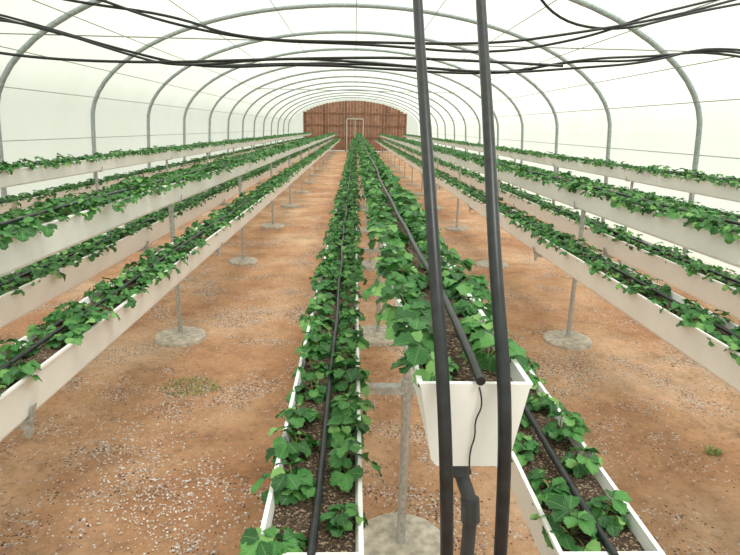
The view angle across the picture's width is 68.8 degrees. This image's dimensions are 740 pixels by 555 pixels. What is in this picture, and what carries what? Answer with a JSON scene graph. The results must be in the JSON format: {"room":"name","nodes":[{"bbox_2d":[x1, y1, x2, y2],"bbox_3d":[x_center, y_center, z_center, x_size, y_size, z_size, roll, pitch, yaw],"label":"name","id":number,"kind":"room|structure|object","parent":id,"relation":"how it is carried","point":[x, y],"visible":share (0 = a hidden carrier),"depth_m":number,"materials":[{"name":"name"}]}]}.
{"room":"greenhouse","nodes":[
{"label":"greenhouse","id":0,"kind":"room"},
{"bbox_2d":[0,120,290,196],"bbox_3d":[-4.847,-3.852,16.550,0.086,1.620,42.200,1,16,-2],"label":"wall","id":1,"kind":"structure","parent":0,"point":[13,151],"depth_m":9.20,"materials":[{"name":"white plastic"}]},
{"bbox_2d":[291,98,418,151],"bbox_3d":[-1.017,-10.355,36.756,8.840,3.507,0.001,1,16,-2],"label":"wall","id":2,"kind":"structure","parent":0,"point":[297,122],"depth_m":36.63,"materials":[{"name":"white plastic"}]},
{"bbox_2d":[0,151,739,554],"bbox_3d":[-0.491,-3.053,16.996,9.200,0.049,42.800,1,16,-2],"label":"floor","id":3,"kind":"structure","parent":0,"point":[130,372],"depth_m":3.16,"materials":[{"name":"soil"}]},
{"bbox_2d":[14,136,339,437],"bbox_3d":[-1.847,-3.979,18.160,0.714,1.126,34.533,1,16,-2],"label":"support stand","id":4,"kind":"object","parent":3,"relation":"on","point":[180,336],"visible":0.64,"depth_m":4.17,"materials":[{"name":"concrete"}]},
{"bbox_2d":[0,138,331,328],"bbox_3d":[-2.132,-4.402,18.602,0.316,0.229,36.823,1,16,-2],"label":"gutter","id":5,"kind":"object","parent":4,"relation":"on","point":[23,290],"visible":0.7,"depth_m":3.28,"materials":[{"name":"white plastic"}]},
{"bbox_2d":[0,132,336,276],"bbox_3d":[-1.851,-4.728,18.523,0.401,0.232,36.754,1,16,-2],"label":"gutter","id":6,"kind":"object","parent":4,"relation":"on","point":[28,238],"visible":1,"depth_m":2.73,"materials":[{"name":"white plastic"}]},
{"bbox_2d":[0,138,340,441],"bbox_3d":[-1.586,-4.392,18.610,0.339,0.229,36.760,1,16,-2],"label":"gutter","id":7,"kind":"object","parent":4,"relation":"on","point":[37,365],"visible":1,"depth_m":2.24,"materials":[{"name":"white plastic"}]},
{"bbox_2d":[159,375,221,395],"bbox_3d":[-1.133,0.686,3.430,0.393,0.018,0.272,1,16,-2],"label":"tuft","id":8,"kind":"object","parent":3,"relation":"on","point":[186,385],"visible":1,"depth_m":3.43,"materials":[{"name":"green plant"}]},
{"bbox_2d":[94,136,304,263],"bbox_3d":[-3.496,-3.996,18.097,0.714,1.126,34.553,1,16,-2],"label":"support stand","id":9,"kind":"object","parent":3,"relation":"on","point":[95,173],"visible":0.05,"depth_m":8.57,"materials":[{"name":"metal"}]},
{"bbox_2d":[0,137,307,213],"bbox_3d":[-3.777,-4.426,18.565,0.319,0.229,36.778,1,16,-2],"label":"gutter","id":10,"kind":"object","parent":9,"relation":"on","point":[25,200],"visible":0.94,"depth_m":6.69,"materials":[{"name":"white plastic"}]},
{"bbox_2d":[0,138,308,220],"bbox_3d":[-3.232,-4.410,18.548,0.319,0.229,36.782,1,16,-2],"label":"gutter","id":11,"kind":"object","parent":9,"relation":"on","point":[10,212],"visible":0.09,"depth_m":5.36,"materials":[{"name":"white plastic"}]},
{"bbox_2d":[0,132,312,187],"bbox_3d":[-3.502,-4.749,18.473,0.399,0.231,36.759,1,16,-2],"label":"gutter","id":12,"kind":"object","parent":9,"relation":"on","point":[17,173],"visible":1,"depth_m":6.25,"materials":[{"name":"white plastic"}]},
{"bbox_2d":[303,100,406,151],"bbox_3d":[-1.013,-10.237,36.586,6.990,3.329,0.140,1,16,-2],"label":"end panel","id":13,"kind":"object","parent":3,"relation":"on","point":[336,118],"visible":0.7,"depth_m":36.51,"materials":[{"name":"brown wood"}]},
{"bbox_2d":[0,0,739,254],"bbox_3d":[-0.454,-4.698,16.436,8.824,3.494,42.200,1,16,-2],"label":"arch frame","id":14,"kind":"object","parent":3,"relation":"on","point":[82,7],"visible":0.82,"depth_m":10.77,"materials":[{"name":"paint"}]},
{"bbox_2d":[0,0,739,73],"bbox_3d":[-0.102,-2.296,4.177,7.900,1.341,0.816,1,16,-2],"label":"overhead cables","id":15,"kind":"object","parent":14,"relation":"hanging from","point":[219,63],"visible":0.98,"depth_m":4.39,"materials":[{"name":"black plastic"}]},
{"bbox_2d":[5,203,736,554],"bbox_3d":[-0.232,-0.459,7.638,7.994,0.012,12.969,1,16,-2],"label":"gravel","id":16,"kind":"object","parent":3,"relation":"on","point":[137,426],"visible":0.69,"depth_m":2.56,"materials":[{"name":"gravel"}]},
{"bbox_2d":[356,153,439,554],"bbox_3d":[-0.323,-4.006,18.373,0.714,1.126,34.422,1,16,-2],"label":"support stand","id":17,"kind":"object","parent":3,"relation":"on","point":[399,533],"visible":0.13,"depth_m":2.11,"materials":[{"name":"concrete"}]},
{"bbox_2d":[239,138,381,554],"bbox_3d":[-0.602,-4.382,18.646,0.312,0.229,36.816,1,16,-2],"label":"gutter","id":18,"kind":"object","parent":17,"relation":"on","point":[313,500],"visible":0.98,"depth_m":1.37,"materials":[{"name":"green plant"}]},
{"bbox_2d":[355,133,532,465],"bbox_3d":[-0.317,-4.708,18.566,0.401,0.232,36.745,1,16,-2],"label":"gutter","id":19,"kind":"object","parent":17,"relation":"on","point":[397,220],"visible":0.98,"depth_m":1.12,"materials":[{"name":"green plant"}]},
{"bbox_2d":[453,466,479,554],"bbox_3d":[0.154,0.826,1.072,0.038,1.082,0.075,-9,19,-33],"label":"hose","id":20,"kind":"object","parent":19,"relation":"attached to","point":[470,502],"visible":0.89,"depth_m":0.93,"materials":[{"name":"grey plastic"}]},
{"bbox_2d":[469,387,481,466],"bbox_3d":[0.173,0.248,0.885,0.014,0.147,0.010,1,16,-2],"label":"wire","id":21,"kind":"object","parent":19,"relation":"attached to","point":[479,387],"visible":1,"depth_m":0.88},
{"bbox_2d":[396,182,665,554],"bbox_3d":[-0.055,-4.375,18.663,0.319,0.229,36.739,1,16,-2],"label":"gutter","id":22,"kind":"object","parent":17,"relation":"on","point":[569,504],"visible":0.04,"depth_m":1.17,"materials":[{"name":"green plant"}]},
{"bbox_2d":[413,0,453,554],"bbox_3d":[0.095,-0.449,1.444,0.056,3.356,1.600,0,16,-3],"label":"pipe","id":23,"kind":"object","parent":3,"relation":"on","point":[429,186],"visible":1,"depth_m":0.87,"materials":[{"name":"black plastic"}]},
{"bbox_2d":[476,0,511,554],"bbox_3d":[0.227,-0.447,1.449,0.056,3.356,1.600,1,16,-1],"label":"pipe","id":24,"kind":"object","parent":3,"relation":"on","point":[504,405],"visible":1,"depth_m":0.87,"materials":[{"name":"black plastic"}]},
{"bbox_2d":[376,136,621,350],"bbox_3d":[1.191,-3.941,18.253,0.714,1.126,34.563,1,16,-2],"label":"support stand","id":25,"kind":"object","parent":3,"relation":"on","point":[567,339],"visible":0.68,"depth_m":4.27,"materials":[{"name":"concrete"}]},
{"bbox_2d":[374,138,739,392],"bbox_3d":[0.910,-4.369,18.711,0.319,0.229,36.778,1,16,-2],"label":"gutter","id":26,"kind":"object","parent":25,"relation":"on","point":[711,340],"visible":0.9,"depth_m":2.71,"materials":[{"name":"white plastic"}]},
{"bbox_2d":[378,133,739,267],"bbox_3d":[1.189,-4.689,18.610,0.388,0.232,36.740,1,16,-2],"label":"gutter","id":27,"kind":"object","parent":25,"relation":"on","point":[709,234],"visible":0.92,"depth_m":3.23,"materials":[{"name":"white plastic"}]},
{"bbox_2d":[382,139,739,319],"bbox_3d":[1.454,-4.357,18.710,0.319,0.229,36.740,1,16,-2],"label":"gutter","id":28,"kind":"object","parent":25,"relation":"on","point":[714,286],"visible":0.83,"depth_m":3.73,"materials":[{"name":"white plastic"}]},
{"bbox_2d":[406,137,637,271],"bbox_3d":[2.780,-3.922,18.305,0.714,1.126,34.524,1,16,-2],"label":"support stand","id":29,"kind":"object","parent":3,"relation":"on","point":[557,170],"visible":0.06,"depth_m":6.85,"materials":[{"name":"metal"}]},
{"bbox_2d":[402,134,739,202],"bbox_3d":[2.775,-4.669,18.659,0.381,0.232,36.742,1,16,-2],"label":"gutter","id":30,"kind":"object","parent":29,"relation":"on","point":[726,188],"visible":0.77,"depth_m":6.22,"materials":[{"name":"white plastic"}]},
{"bbox_2d":[408,139,739,221],"bbox_3d":[3.044,-4.335,18.750,0.319,0.229,36.730,1,16,-2],"label":"gutter","id":31,"kind":"object","parent":29,"relation":"on","point":[669,199],"visible":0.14,"depth_m":6.57,"materials":[{"name":"white plastic"}]},
{"bbox_2d":[702,440,726,455],"bbox_3d":[1.807,0.903,2.832,0.109,0.040,0.132,1,16,-2],"label":"tuft","id":32,"kind":"object","parent":3,"relation":"on","point":[716,449],"visible":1,"depth_m":2.83,"materials":[{"name":"green plant"}]},
{"bbox_2d":[0,0,739,134],"bbox_3d":[-0.437,-5.487,16.217,8.669,1.887,42.200,1,16,-2],"label":"ceiling","id":33,"kind":"structure","parent":0,"point":[719,28],"depth_m":8.52,"materials":[{"name":"white plastic"}]},
{"bbox_2d":[418,129,739,274],"bbox_3d":[3.902,-3.744,16.822,0.086,1.620,42.200,1,16,-2],"label":"wall","id":34,"kind":"structure","parent":0,"point":[711,145],"depth_m":8.26,"materials":[{"name":"white plastic"}]}
]}

